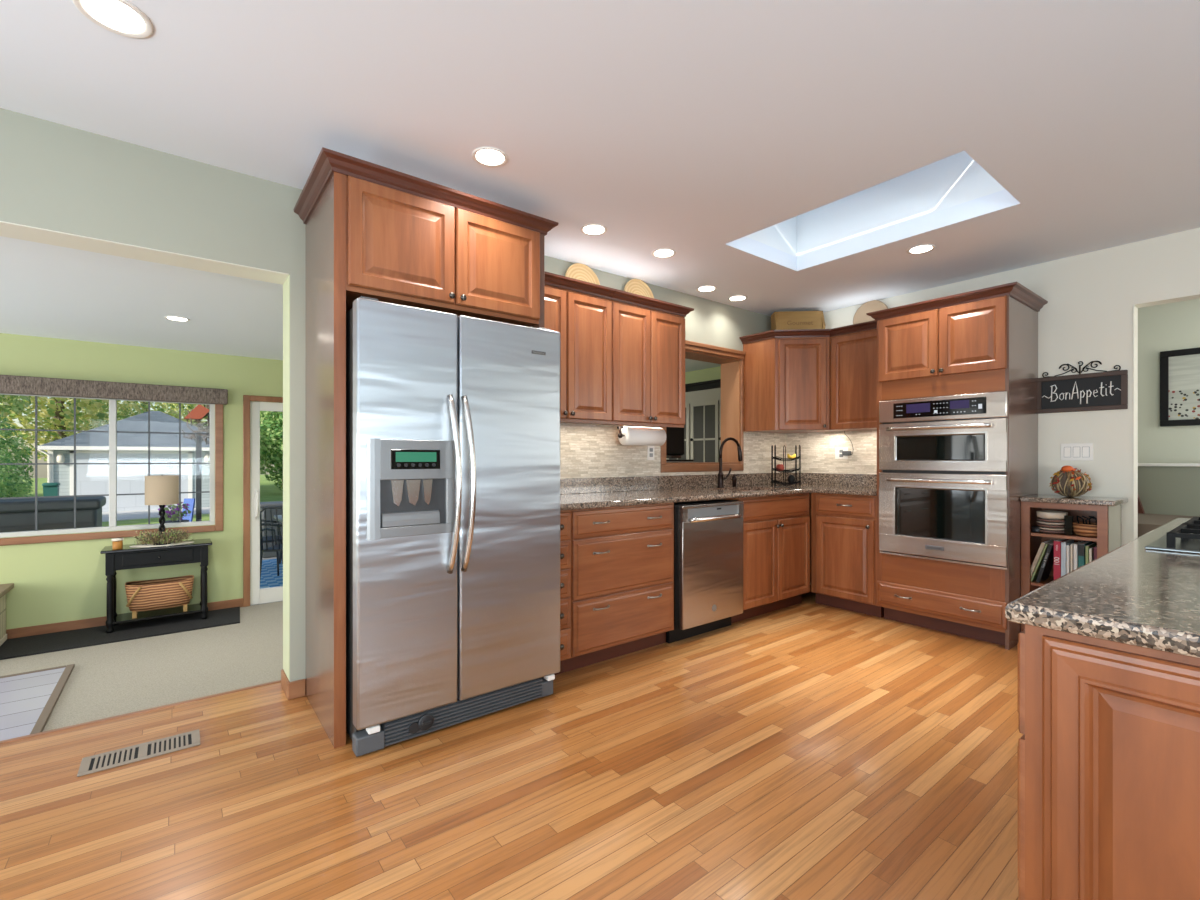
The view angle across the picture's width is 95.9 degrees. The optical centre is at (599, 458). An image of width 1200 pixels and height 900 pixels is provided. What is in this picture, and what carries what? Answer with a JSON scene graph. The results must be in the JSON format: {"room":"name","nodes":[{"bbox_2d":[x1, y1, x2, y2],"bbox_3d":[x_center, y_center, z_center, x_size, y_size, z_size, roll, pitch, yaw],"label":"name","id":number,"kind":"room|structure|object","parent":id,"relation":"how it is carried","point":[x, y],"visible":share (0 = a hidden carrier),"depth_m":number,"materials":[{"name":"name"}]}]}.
{"room":"kitchen","nodes":[
{"label":"kitchen","id":0,"kind":"room"},
{"bbox_2d":[0,333,282,628],"bbox_3d":[-3.713,0.110,5.164,8.900,2.660,0.150,0,0,-38],"label":"wall","id":1,"kind":"structure","parent":0,"point":[54,582],"depth_m":4.69,"materials":[{"name":"green paint"}]},
{"bbox_2d":[0,393,222,545],"bbox_3d":[-4.968,0.044,4.127,3.445,1.288,0.100,0,0,-38],"label":"window","id":2,"kind":"structure","parent":1,"relation":"in","point":[215,523],"depth_m":4.73,"materials":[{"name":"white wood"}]},
{"bbox_2d":[0,375,227,404],"bbox_3d":[-4.946,-0.582,4.042,3.575,0.140,0.098,0,0,-38],"label":"valance","id":3,"kind":"object","parent":1,"relation":"attached to","point":[9,384],"visible":1,"depth_m":4.59,"materials":[{"name":"fabric"}]},
{"bbox_2d":[6,598,242,638],"bbox_3d":[-3.701,1.397,5.068,8.800,0.085,0.015,0,0,-38],"label":"baseboard","id":4,"kind":"structure","parent":1,"relation":"attached to","point":[98,621],"depth_m":4.51,"materials":[{"name":"brown wood"}]},
{"bbox_2d":[243,395,282,606],"bbox_3d":[-3.078,0.412,5.580,1.007,2.056,0.114,0,0,-38],"label":"door","id":5,"kind":"structure","parent":1,"relation":"in","point":[252,593],"depth_m":5.33,"materials":[{"name":"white wood"}]},
{"bbox_2d":[0,601,282,731],"bbox_3d":[-2.711,1.490,3.961,9.000,0.100,2.980,0,0,-38],"label":"floor","id":6,"kind":"structure","parent":0,"point":[123,677],"depth_m":3.73,"materials":[{"name":"carpet"}]},
{"bbox_2d":[0,664,74,740],"bbox_3d":[-4.234,1.430,2.207,2.840,0.020,1.690,0,0,-38],"label":"hearth pad","id":7,"kind":"object","parent":6,"relation":"on","point":[28,700],"visible":0.7,"depth_m":3.22,"materials":[{"name":"tile"}]},
{"bbox_2d":[0,607,239,659],"bbox_3d":[-4.900,1.434,3.739,4.075,0.012,0.585,0,0,-38],"label":"runner rug","id":8,"kind":"object","parent":6,"relation":"on","point":[92,636],"visible":1,"depth_m":4.42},
{"bbox_2d":[0,583,13,645],"bbox_3d":[-4.864,1.203,3.713,1.060,0.430,0.660,0,0,-38],"label":"bench","id":9,"kind":"object","parent":8,"relation":"on","point":[4,588],"visible":1,"depth_m":4.16,"materials":[{"name":"brown wood"}]},
{"bbox_2d":[100,538,211,632],"bbox_3d":[-3.842,1.089,4.724,0.735,0.678,0.335,0,0,-38],"label":"console table","id":10,"kind":"object","parent":8,"relation":"on","point":[128,557],"visible":0.98,"depth_m":4.63,"materials":[{"name":"black"}]},
{"bbox_2d":[113,603,201,624],"bbox_3d":[-3.848,1.353,4.732,0.665,0.020,0.285,0,0,-38],"label":"shelf","id":11,"kind":"object","parent":10,"relation":"attached to","point":[193,608],"depth_m":4.69,"materials":[{"name":"black"}]},
{"bbox_2d":[125,575,193,618],"bbox_3d":[-3.827,1.200,4.718,0.470,0.284,0.242,0,0,-38],"label":"wicker basket","id":12,"kind":"object","parent":10,"relation":"on","point":[156,594],"visible":1,"depth_m":4.65,"materials":[{"name":"wicker"}]},
{"bbox_2d":[130,541,193,547],"bbox_3d":[-3.807,0.748,4.716,0.442,0.004,0.238,0,0,-38],"label":"placemat","id":13,"kind":"object","parent":10,"relation":"on","point":[183,542],"visible":0.65,"depth_m":4.65,"materials":[{"name":"beige"}]},
{"bbox_2d":[145,474,178,544],"bbox_3d":[-3.811,0.440,4.713,0.232,0.620,0.232,0,0,-38],"label":"table lamp","id":14,"kind":"object","parent":13,"relation":"on","point":[161,490],"visible":0.82,"depth_m":4.64,"materials":[{"name":"beige fabric"}]},
{"bbox_2d":[133,528,192,544],"bbox_3d":[-3.804,0.674,4.708,0.377,0.125,0.333,0,0,-7],"label":"flower wreath","id":15,"kind":"object","parent":13,"relation":"on","point":[171,536],"visible":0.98,"depth_m":4.65,"materials":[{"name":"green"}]},
{"bbox_2d":[666,459,693,462],"bbox_3d":[0.595,0.725,5.002,0.432,1.430,0.345,0,0,-38],"label":"media cabinet","id":16,"kind":"object","parent":6,"relation":"on","point":[667,460],"visible":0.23,"depth_m":4.91,"materials":[{"name":"black"}]},
{"bbox_2d":[666,427,683,457],"bbox_3d":[0.619,-0.170,4.929,0.360,0.340,0.110,0,0,-38],"label":"television","id":17,"kind":"object","parent":16,"relation":"on","point":[674,436],"visible":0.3,"depth_m":4.92,"materials":[{"name":"black"}]},
{"bbox_2d":[666,379,720,461],"bbox_3d":[1.049,0.320,5.893,0.285,2.240,1.600,0,0,-38],"label":"hutch","id":18,"kind":"object","parent":6,"relation":"on","point":[702,427],"visible":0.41,"depth_m":5.68,"materials":[{"name":"beige"}]},
{"bbox_2d":[102,507,209,521],"bbox_3d":[-14.286,1.765,10.098,13.900,0.030,14.500,0,0,-38],"label":"driveway","id":19,"kind":"structure","parent":0,"point":[136,514],"depth_m":16.90,"materials":[{"name":"concrete"}]},
{"bbox_2d":[42,482,59,495],"bbox_3d":[-15.805,1.224,15.604,0.340,1.048,0.450,0,0,-38],"label":"bin","id":20,"kind":"object","parent":19,"relation":"on","point":[49,489],"visible":0.53,"depth_m":15.47,"materials":[{"name":"teal"}]},
{"bbox_2d":[250,557,279,605],"bbox_3d":[-3.471,1.680,8.105,3.900,0.200,4.150,0,0,-38],"label":"floor","id":21,"kind":"structure","parent":0,"point":[272,557],"depth_m":8.46,"materials":[{"name":"concrete"}]},
{"bbox_2d":[260,559,282,588],"bbox_3d":[-3.977,1.575,7.900,2.550,0.009,2.250,0,0,-38],"label":"outdoor rug","id":22,"kind":"object","parent":21,"relation":"on","point":[269,578],"visible":0.02,"depth_m":7.32,"materials":[{"name":"fabric"}]},
{"bbox_2d":[260,506,282,578],"bbox_3d":[-4.011,1.081,6.984,0.612,0.978,0.610,0,0,-8],"label":"patio chair","id":23,"kind":"object","parent":22,"relation":"on","point":[277,547],"visible":0.43,"depth_m":6.74,"materials":[{"name":"grey metal"}]},
{"bbox_2d":[261,519,282,563],"bbox_3d":[-4.789,1.081,7.679,0.610,0.978,0.612,0,0,-38],"label":"patio chair","id":24,"kind":"object","parent":22,"relation":"on","point":[269,538],"visible":0.23,"depth_m":7.70,"materials":[{"name":"grey metal"}]},
{"bbox_2d":[260,501,282,557],"bbox_3d":[-4.986,1.150,9.111,1.310,0.860,0.560,0,0,-38],"label":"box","id":25,"kind":"object","parent":21,"relation":"on","point":[273,503],"visible":0.2,"depth_m":8.61,"materials":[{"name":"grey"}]},
{"bbox_2d":[0,236,720,371],"bbox_3d":[-2.760,-1.040,3.878,9.020,0.100,3.050,0,0,-38],"label":"ceiling","id":26,"kind":"structure","parent":0,"point":[49,291],"depth_m":3.44,"materials":[{"name":"white paint"}]},
{"bbox_2d":[0,108,770,681],"bbox_3d":[-1.342,-0.170,2.922,8.080,2.700,0.199,0,0,-38],"label":"wall","id":27,"kind":"structure","parent":0,"point":[54,176],"depth_m":2.43,"materials":[{"name":"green paint"}]},
{"bbox_2d":[0,221,288,284],"bbox_3d":[-2.781,-0.904,1.802,3.032,0.004,0.195,0,0,-38],"label":"trim","id":28,"kind":"structure","parent":27,"relation":"attached to","point":[7,229],"depth_m":2.37,"materials":[{"name":"white paint"}]},
{"bbox_2d":[283,275,289,679],"bbox_3d":[-1.585,0.094,2.736,0.004,1.992,0.195,0,0,-38],"label":"trim","id":29,"kind":"structure","parent":27,"relation":"attached to","point":[286,286],"depth_m":2.72,"materials":[{"name":"green paint"}]},
{"bbox_2d":[281,669,305,699],"bbox_3d":[-1.558,1.137,2.749,0.079,0.085,0.219,0,0,-38],"label":"baseboard","id":30,"kind":"structure","parent":27,"relation":"attached to","point":[294,689],"depth_m":2.67,"materials":[{"name":"brown wood"}]},
{"bbox_2d":[545,271,615,423],"bbox_3d":[-0.286,-0.649,3.379,0.683,0.854,0.380,0,0,-38],"label":"upper cabinet","id":31,"kind":"object","parent":27,"relation":"attached to","point":[581,311],"visible":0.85,"depth_m":3.32,"materials":[{"name":"brown wood"}]},
{"bbox_2d":[565,263,599,284],"bbox_3d":[-0.117,-1.190,3.710,0.296,0.296,0.056,0,0,-38],"label":"woven tray","id":32,"kind":"object","parent":31,"relation":"on","point":[579,271],"visible":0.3,"depth_m":3.73,"materials":[{"name":"wicker"}]},
{"bbox_2d":[582,289,693,427],"bbox_3d":[0.273,-0.649,3.815,0.731,0.854,0.380,0,0,-38],"label":"upper cabinet","id":33,"kind":"object","parent":27,"relation":"attached to","point":[648,334],"visible":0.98,"depth_m":3.65,"materials":[{"name":"brown wood"}]},
{"bbox_2d":[617,426,624,437],"bbox_3d":[0.298,-0.180,3.861,0.437,0.081,0.060,0,0,-38],"label":"paper towel holder","id":34,"kind":"object","parent":33,"relation":"attached to","point":[620,435],"visible":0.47,"depth_m":3.73,"materials":[{"name":"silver metal"}]},
{"bbox_2d":[618,426,665,445],"bbox_3d":[0.304,-0.158,3.865,0.345,0.132,0.132,0,0,-38],"label":"paper towel roll","id":35,"kind":"object","parent":34,"relation":"hanging from","point":[643,436],"visible":0.91,"depth_m":3.80,"materials":[{"name":"white"}]},
{"bbox_2d":[624,279,653,297],"bbox_3d":[0.293,-1.190,4.030,0.296,0.296,0.056,0,0,-38],"label":"woven tray","id":36,"kind":"object","parent":33,"relation":"on","point":[636,286],"visible":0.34,"depth_m":4.05,"materials":[{"name":"wicker"}]},
{"bbox_2d":[661,340,744,472],"bbox_3d":[0.811,-0.420,4.589,1.045,1.060,0.242,0,0,-38],"label":"trim","id":37,"kind":"structure","parent":27,"relation":"attached to","point":[696,348],"depth_m":4.61,"materials":[{"name":"brown wood"}]},
{"bbox_2d":[560,423,876,478],"bbox_3d":[0.921,-0.052,3.835,3.148,0.375,1.147,0,0,-38],"label":"tile backsplash","id":38,"kind":"structure","parent":27,"relation":"attached to","point":[586,450],"depth_m":4.59,"materials":[{"name":"tile"}]},
{"bbox_2d":[721,361,739,461],"bbox_3d":[0.815,-0.415,4.612,0.940,0.900,0.210,0,0,-38],"label":"trim","id":39,"kind":"structure","parent":27,"relation":"attached to","point":[730,372],"depth_m":4.89,"materials":[{"name":"wood"}]},
{"bbox_2d":[739,329,839,433],"bbox_3d":[1.728,-0.658,4.769,0.723,0.836,0.667,0,0,-38],"label":"upper cabinet","id":40,"kind":"object","parent":27,"relation":"attached to","point":[787,372],"visible":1,"depth_m":4.55,"materials":[{"name":"brown wood"}]},
{"bbox_2d":[771,311,824,329],"bbox_3d":[1.765,-1.175,4.836,0.450,0.265,0.210,0,0,4],"label":"bread box","id":41,"kind":"object","parent":40,"relation":"on","point":[781,320],"visible":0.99,"depth_m":4.78,"materials":[{"name":"brown wood"}]},
{"bbox_2d":[0,585,1022,899],"bbox_3d":[1.633,1.240,1.402,10.900,0.120,6.400,0,0,-38],"label":"floor","id":42,"kind":"structure","parent":0,"point":[808,749],"depth_m":1.91,"materials":[{"name":"brown wood"}]},
{"bbox_2d":[77,729,199,776],"bbox_3d":[-1.837,1.177,2.176,0.368,0.006,0.155,0,0,-38],"label":"floor vent","id":43,"kind":"object","parent":42,"relation":"in","point":[135,753],"visible":1,"depth_m":2.16,"materials":[{"name":"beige metal"}]},
{"bbox_2d":[0,680,280,743],"bbox_3d":[-2.306,1.196,2.386,5.900,0.039,0.030,0,0,-38],"label":"trim","id":44,"kind":"structure","parent":42,"relation":"on","point":[278,681],"depth_m":2.50,"materials":[{"name":"brown wood"}]},
{"bbox_2d":[293,147,558,747],"bbox_3d":[-0.862,-0.023,2.741,1.113,2.406,0.678,0,0,-38],"label":"tall cabinet","id":45,"kind":"object","parent":42,"relation":"on","point":[372,230],"visible":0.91,"depth_m":2.40,"materials":[{"name":"brown wood"}]},
{"bbox_2d":[346,296,559,756],"bbox_3d":[-0.767,0.264,2.659,0.957,1.820,0.804,0,0,-38],"label":"refrigerator","id":46,"kind":"object","parent":42,"relation":"on","point":[453,422],"visible":1,"depth_m":2.32,"materials":[{"name":"grey metal"}]},
{"bbox_2d":[554,510,570,674],"bbox_3d":[-0.396,0.728,3.102,0.163,0.905,0.663,0,0,-38],"label":"base cabinet","id":47,"kind":"object","parent":42,"relation":"on","point":[565,515],"visible":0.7,"depth_m":2.88,"materials":[{"name":"brown wood"}]},
{"bbox_2d":[564,503,673,671],"bbox_3d":[-0.019,0.728,3.395,0.787,0.905,0.664,0,0,-38],"label":"base cabinet","id":48,"kind":"object","parent":42,"relation":"on","point":[622,557],"visible":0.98,"depth_m":3.13,"materials":[{"name":"brown wood"}]},
{"bbox_2d":[666,499,742,642],"bbox_3d":[0.566,0.738,3.813,0.640,0.885,0.693,0,0,-38],"label":"dishwasher","id":49,"kind":"object","parent":42,"relation":"on","point":[708,534],"visible":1,"depth_m":3.55,"materials":[{"name":"silver"}]},
{"bbox_2d":[727,490,809,622],"bbox_3d":[1.158,0.728,4.314,0.905,0.905,0.663,0,0,-38],"label":"base cabinet","id":50,"kind":"object","parent":42,"relation":"on","point":[776,528],"visible":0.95,"depth_m":4.05,"materials":[{"name":"brown wood"}]},
{"bbox_2d":[560,472,876,510],"bbox_3d":[0.921,0.279,3.835,3.148,0.288,1.147,0,0,-38],"label":"countertop","id":51,"kind":"structure","parent":50,"relation":"on","point":[575,493],"depth_m":4.05,"materials":[{"name":"stone"}]},
{"bbox_2d":[717,437,742,487],"bbox_3d":[1.090,0.032,4.524,0.248,0.417,0.059,0,0,-20],"label":"faucet","id":52,"kind":"object","parent":51,"relation":"on","point":[721,478],"visible":1,"depth_m":4.49,"materials":[{"name":"brown metal"}]},
{"bbox_2d":[771,445,800,485],"bbox_3d":[1.669,0.058,4.867,0.217,0.364,0.186,0,0,7],"label":"rack","id":53,"kind":"object","parent":51,"relation":"on","point":[775,457],"visible":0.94,"depth_m":4.85,"materials":[{"name":"black metal"}]},
{"bbox_2d":[811,493,883,617],"bbox_3d":[2.090,0.728,4.349,0.664,0.905,0.522,0,0,-38],"label":"base cabinet","id":54,"kind":"object","parent":42,"relation":"on","point":[843,526],"visible":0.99,"depth_m":4.15,"materials":[{"name":"brown wood"}]},
{"bbox_2d":[866,282,1047,649],"bbox_3d":[2.497,0.057,3.826,0.670,2.246,0.905,0,0,-38],"label":"tall cabinet","id":55,"kind":"object","parent":42,"relation":"on","point":[985,340],"visible":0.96,"depth_m":3.57,"materials":[{"name":"orange wood"}]},
{"bbox_2d":[879,391,1007,569],"bbox_3d":[2.421,0.135,3.751,0.528,1.100,0.768,0,0,-38],"label":"double oven","id":56,"kind":"object","parent":55,"relation":"in","point":[943,460],"visible":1,"depth_m":3.59,"materials":[{"name":"silver metal"}]},
{"bbox_2d":[1020,494,1127,631],"bbox_3d":[2.982,0.713,3.412,0.416,0.935,0.445,0,0,-38],"label":"bookcase","id":57,"kind":"object","parent":42,"relation":"on","point":[1107,510],"visible":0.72,"depth_m":3.38,"materials":[{"name":"brown wood"}]},
{"bbox_2d":[1036,543,1053,582],"bbox_3d":[2.877,0.663,3.474,0.203,0.251,0.084,0,0,-38],"label":"book","id":58,"kind":"object","parent":57,"relation":"on","point":[1044,572],"visible":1,"depth_m":3.43,"materials":[{"name":"black paper"}]},
{"bbox_2d":[1040,530,1063,533],"bbox_3d":[2.868,0.464,3.437,0.154,0.018,0.154,0,0,-38],"label":"plate","id":59,"kind":"object","parent":57,"relation":"on","point":[1044,531],"visible":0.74,"depth_m":3.40,"materials":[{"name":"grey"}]},
{"bbox_2d":[1037,526,1063,530],"bbox_3d":[2.868,0.447,3.437,0.154,0.018,0.154,0,0,-38],"label":"plate","id":60,"kind":"object","parent":59,"relation":"on","point":[1040,527],"visible":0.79,"depth_m":3.40,"materials":[{"name":"beige"}]},
{"bbox_2d":[1037,523,1063,527],"bbox_3d":[2.868,0.429,3.437,0.154,0.018,0.154,0,0,-38],"label":"plate","id":61,"kind":"object","parent":60,"relation":"on","point":[1039,524],"visible":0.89,"depth_m":3.41,"materials":[{"name":"brown"}]},
{"bbox_2d":[1036,521,1063,524],"bbox_3d":[2.868,0.411,3.437,0.154,0.018,0.154,0,0,-38],"label":"plate","id":62,"kind":"object","parent":61,"relation":"on","point":[1041,522],"visible":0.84,"depth_m":3.40,"materials":[{"name":"beige"}]},
{"bbox_2d":[1036,518,1063,522],"bbox_3d":[2.868,0.394,3.437,0.154,0.018,0.154,0,0,-38],"label":"plate","id":63,"kind":"object","parent":62,"relation":"on","point":[1040,519],"visible":0.82,"depth_m":3.40,"materials":[{"name":"brown"}]},
{"bbox_2d":[1036,510,1067,519],"bbox_3d":[2.868,0.361,3.437,0.154,0.047,0.154,0,0,-38],"label":"bowl","id":64,"kind":"object","parent":63,"relation":"on","point":[1052,515],"visible":0.98,"depth_m":3.39,"materials":[{"name":"beige"}]},
{"bbox_2d":[1054,538,1068,579],"bbox_3d":[2.916,0.651,3.424,0.203,0.276,0.034,0,0,-38],"label":"book","id":65,"kind":"object","parent":57,"relation":"on","point":[1057,543],"visible":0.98,"depth_m":3.36,"materials":[{"name":"red paper"}]},
{"bbox_2d":[1061,539,1073,575],"bbox_3d":[2.936,0.654,3.400,0.202,0.270,0.024,0,0,-38],"label":"book","id":66,"kind":"object","parent":57,"relation":"on","point":[1064,544],"visible":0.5,"depth_m":3.34,"materials":[{"name":"white paper"}]},
{"bbox_2d":[1020,494,1127,505],"bbox_3d":[2.981,0.260,3.412,0.414,0.030,0.445,0,0,-38],"label":"countertop","id":67,"kind":"structure","parent":57,"relation":"on","point":[1043,498],"depth_m":3.31,"materials":[{"name":"stone"}]},
{"bbox_2d":[1049,465,1091,496],"bbox_3d":[2.979,0.146,3.431,0.210,0.199,0.210,0,0,-38],"label":"pumpkin","id":68,"kind":"object","parent":67,"relation":"on","point":[1067,482],"visible":0.98,"depth_m":3.39,"materials":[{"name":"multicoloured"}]},
{"bbox_2d":[1073,516,1096,537],"bbox_3d":[2.981,0.411,3.291,0.155,0.124,0.171,0,0,-38],"label":"bread basket","id":69,"kind":"object","parent":57,"relation":"on","point":[1085,529],"visible":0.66,"depth_m":3.27,"materials":[{"name":"wicker"}]},
{"bbox_2d":[1078,541,1091,567],"bbox_3d":[2.986,0.654,3.334,0.203,0.270,0.028,0,0,-38],"label":"book","id":70,"kind":"object","parent":57,"relation":"on","point":[1081,547],"visible":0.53,"depth_m":3.27,"materials":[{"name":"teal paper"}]},
{"bbox_2d":[1005,518,1199,899],"bbox_3d":[1.927,0.714,1.136,2.184,0.932,1.249,0,0,-38],"label":"kitchen island","id":71,"kind":"object","parent":42,"relation":"on","point":[1109,648],"visible":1,"depth_m":0.85,"materials":[{"name":"brown wood"}]},
{"bbox_2d":[1005,518,1199,658],"bbox_3d":[1.936,0.266,1.125,2.182,0.035,1.222,0,0,-38],"label":"island countertop","id":72,"kind":"structure","parent":71,"relation":"on","point":[1132,594],"depth_m":0.95,"materials":[{"name":"stone"}]},
{"bbox_2d":[1144,517,1199,553],"bbox_3d":[1.951,0.222,1.506,0.760,0.053,0.530,0,0,-38],"label":"cooktop","id":73,"kind":"object","parent":72,"relation":"in","point":[1185,538],"visible":1,"depth_m":1.49,"materials":[{"name":"grey"}]},
{"bbox_2d":[0,0,1199,316],"bbox_3d":[0.574,-1.385,0.467,8.080,0.100,6.230,0,0,-38],"label":"ceiling","id":74,"kind":"structure","parent":0,"point":[693,129],"depth_m":2.07,"materials":[{"name":"white paint"}]},
{"bbox_2d":[72,0,153,38],"bbox_3d":[-1.460,-1.332,1.626,0.185,0.006,0.185,0,0,-38],"label":"recessed light","id":75,"kind":"object","parent":74,"relation":"in","point":[120,17],"visible":1,"depth_m":1.63,"materials":[{"name":"white paint"}]},
{"bbox_2d":[472,147,507,166],"bbox_3d":[-0.486,-1.332,2.398,0.158,0.006,0.158,0,0,-38],"label":"recessed light","id":76,"kind":"object","parent":74,"relation":"in","point":[485,156],"visible":1,"depth_m":2.39,"materials":[{"name":"white paint"}]},
{"bbox_2d":[580,224,606,235],"bbox_3d":[-0.036,-1.332,3.159,0.158,0.006,0.158,0,0,-38],"label":"recessed light","id":77,"kind":"object","parent":74,"relation":"in","point":[589,229],"visible":1,"depth_m":3.15,"materials":[{"name":"white paint"}]},
{"bbox_2d":[652,248,675,257],"bbox_3d":[0.415,-1.332,3.520,0.158,0.006,0.158,0,0,-38],"label":"recessed light","id":78,"kind":"object","parent":74,"relation":"in","point":[664,252],"visible":1,"depth_m":3.52,"materials":[{"name":"white paint"}]},
{"bbox_2d":[746,151,1004,256],"bbox_3d":[1.491,-1.617,3.104,0.870,0.365,1.380,0,0,-38],"label":"skylight","id":79,"kind":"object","parent":74,"relation":"attached to","point":[956,179],"depth_m":3.37,"materials":[{"name":"white paint"}]},
{"bbox_2d":[907,244,935,253],"bbox_3d":[2.046,-1.332,3.453,0.158,0.006,0.158,0,0,-38],"label":"recessed light","id":80,"kind":"object","parent":74,"relation":"in","point":[924,248],"visible":1,"depth_m":3.45,"materials":[{"name":"white paint"}]},
{"bbox_2d":[685,366,720,383],"bbox_3d":[0.746,0.110,6.618,0.120,2.660,3.044,0,0,-38],"label":"wall","id":81,"kind":"structure","parent":0,"point":[714,373],"depth_m":6.01,"materials":[{"name":"green paint"}]},
{"bbox_2d":[809,228,1199,584],"bbox_3d":[3.743,-0.170,2.876,0.120,2.700,6.130,0,0,-38],"label":"wall","id":82,"kind":"structure","parent":0,"point":[1087,316],"depth_m":3.48,"materials":[{"name":"white paint"}]},
{"bbox_2d":[830,320,876,430],"bbox_3d":[2.203,-0.658,4.441,0.378,0.836,0.526,0,0,-38],"label":"upper cabinet","id":83,"kind":"object","parent":82,"relation":"attached to","point":[853,348],"visible":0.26,"depth_m":4.37,"materials":[{"name":"brown wood"}]},
{"bbox_2d":[853,300,887,323],"bbox_3d":[2.291,-1.190,4.585,0.056,0.296,0.296,0,0,-38],"label":"woven tray","id":84,"kind":"object","parent":83,"relation":"on","point":[860,316],"visible":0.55,"depth_m":4.62,"materials":[{"name":"beige"}]},
{"bbox_2d":[1061,443,1092,460],"bbox_3d":[3.129,-0.042,3.555,0.012,0.115,0.165,0,0,-38],"label":"light switch","id":85,"kind":"object","parent":82,"relation":"attached to","point":[1069,451],"visible":1,"depth_m":3.55,"materials":[{"name":"white plastic"}]},
{"bbox_2d":[1037,361,1127,413],"bbox_3d":[3.135,-0.471,3.538,0.020,0.328,0.452,0,0,-38],"label":"chalkboard sign","id":86,"kind":"object","parent":82,"relation":"attached to","point":[1105,390],"visible":1,"depth_m":3.52,"materials":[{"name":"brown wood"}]},
{"bbox_2d":[1133,305,1137,539],"bbox_3d":[3.347,0.115,3.386,0.136,2.130,0.004,0,0,-38],"label":"trim","id":87,"kind":"structure","parent":82,"relation":"attached to","point":[1135,309],"depth_m":3.38,"materials":[{"name":"white paint"}]},
{"bbox_2d":[1138,298,1199,462],"bbox_3d":[5.102,-0.070,4.109,0.100,2.500,4.200,0,0,-38],"label":"wall","id":88,"kind":"structure","parent":0,"point":[1176,325],"depth_m":4.55,"materials":[{"name":"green paint"}]},
{"bbox_2d":[1160,347,1199,426],"bbox_3d":[4.979,-0.580,4.159,0.028,0.625,0.950,0,0,-38],"label":"framed picture","id":89,"kind":"object","parent":88,"relation":"attached to","point":[1179,369],"visible":1,"depth_m":4.44,"materials":[{"name":"black"}]},
{"bbox_2d":[1169,354,1199,419],"bbox_3d":[4.986,-0.580,4.164,0.008,0.525,0.850,0,0,-38],"label":"print","id":90,"kind":"object","parent":89,"relation":"attached to","point":[1184,369],"depth_m":4.42},
{"bbox_2d":[1138,466,1199,515],"bbox_3d":[4.668,0.620,3.706,0.120,1.120,4.100,0,0,-38],"label":"wall","id":91,"kind":"structure","parent":0,"point":[1167,490],"depth_m":4.08,"materials":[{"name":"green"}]},
{"bbox_2d":[1138,463,1199,466],"bbox_3d":[4.668,0.049,3.706,0.160,0.022,4.100,0,0,-38],"label":"trim","id":92,"kind":"structure","parent":91,"relation":"on","point":[1139,464],"depth_m":4.06,"materials":[{"name":"white paint"}]},
{"bbox_2d":[1138,513,1199,536],"bbox_3d":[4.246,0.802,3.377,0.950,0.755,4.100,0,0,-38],"label":"floor","id":93,"kind":"structure","parent":0,"point":[1147,523],"depth_m":3.71,"materials":[{"name":"brown carpet"}]},
{"label":"outside","id":94,"kind":"structure","parent":0,"visible":0},
{"bbox_2d":[2,474,282,526],"bbox_3d":[-19.576,1.855,33.211,70.000,0.150,63.550,0,0,-38],"label":"ground","id":95,"kind":"structure","parent":94,"point":[269,492],"depth_m":26.00,"materials":[{"name":"green plant"}]},
{"bbox_2d":[0,395,30,424],"bbox_3d":[-21.663,-2.287,16.043,4.982,8.156,7.182,0,0,44],"label":"tree","id":96,"kind":"object","parent":95,"relation":"on","point":[18,408],"visible":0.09,"depth_m":17.71,"materials":[{"name":"green plant"}]},
{"bbox_2d":[0,449,32,497],"bbox_3d":[-12.110,0.789,9.578,2.925,2.706,2.622,0,0,-33],"label":"leafy shrub","id":97,"kind":"object","parent":95,"relation":"on","point":[23,491],"visible":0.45,"depth_m":10.26,"materials":[{"name":"green plant"}]},
{"bbox_2d":[0,415,33,495],"bbox_3d":[-15.413,0.282,12.329,3.300,3.635,3.259,0,0,5],"label":"leafy shrub","id":98,"kind":"object","parent":95,"relation":"on","point":[15,441],"visible":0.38,"depth_m":13.19,"materials":[{"name":"green plant"}]},
{"bbox_2d":[0,496,105,532],"bbox_3d":[-6.425,1.085,5.039,2.670,1.330,0.610,0,0,-38],"label":"storage box","id":99,"kind":"object","parent":95,"relation":"on","point":[16,515],"visible":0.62,"depth_m":5.42,"materials":[{"name":"grey"}]},
{"bbox_2d":[0,396,153,460],"bbox_3d":[-22.922,-2.423,22.902,6.544,8.425,4.927,0,0,-38],"label":"tree","id":100,"kind":"object","parent":95,"relation":"on","point":[62,418],"visible":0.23,"depth_m":22.29,"materials":[{"name":"green plant"}]},
{"bbox_2d":[38,411,209,511],"bbox_3d":[-16.827,-0.025,20.464,5.490,3.550,5.630,0,0,-38],"label":"garage","id":101,"kind":"structure","parent":95,"relation":"on","point":[91,447],"depth_m":18.21,"materials":[{"name":"white paint"}]},
{"bbox_2d":[65,399,209,429],"bbox_3d":[-24.180,-2.521,28.797,6.493,8.617,5.136,0,0,-38],"label":"tree","id":102,"kind":"object","parent":95,"relation":"on","point":[163,407],"visible":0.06,"depth_m":28.71,"materials":[{"name":"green plant"}]},
{"bbox_2d":[157,502,191,522],"bbox_3d":[-5.311,1.156,6.764,0.345,1.247,0.334,0,0,-38],"label":"flower planter","id":103,"kind":"object","parent":95,"relation":"on","point":[174,509],"visible":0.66,"depth_m":6.74,"materials":[{"name":"purple plant"}]},
{"bbox_2d":[182,404,209,520],"bbox_3d":[-5.273,0.398,7.291,0.537,2.763,0.555,0,0,12],"label":"basketball hoop","id":104,"kind":"object","parent":95,"relation":"on","point":[199,412],"visible":0.56,"depth_m":7.20,"materials":[{"name":"grey metal"}]},
{"bbox_2d":[260,411,282,490],"bbox_3d":[-14.356,-1.234,28.161,7.037,6.875,5.190,0,0,-38],"label":"tree","id":105,"kind":"object","parent":95,"relation":"on","point":[276,418],"visible":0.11,"depth_m":26.05,"materials":[{"name":"green plant"}]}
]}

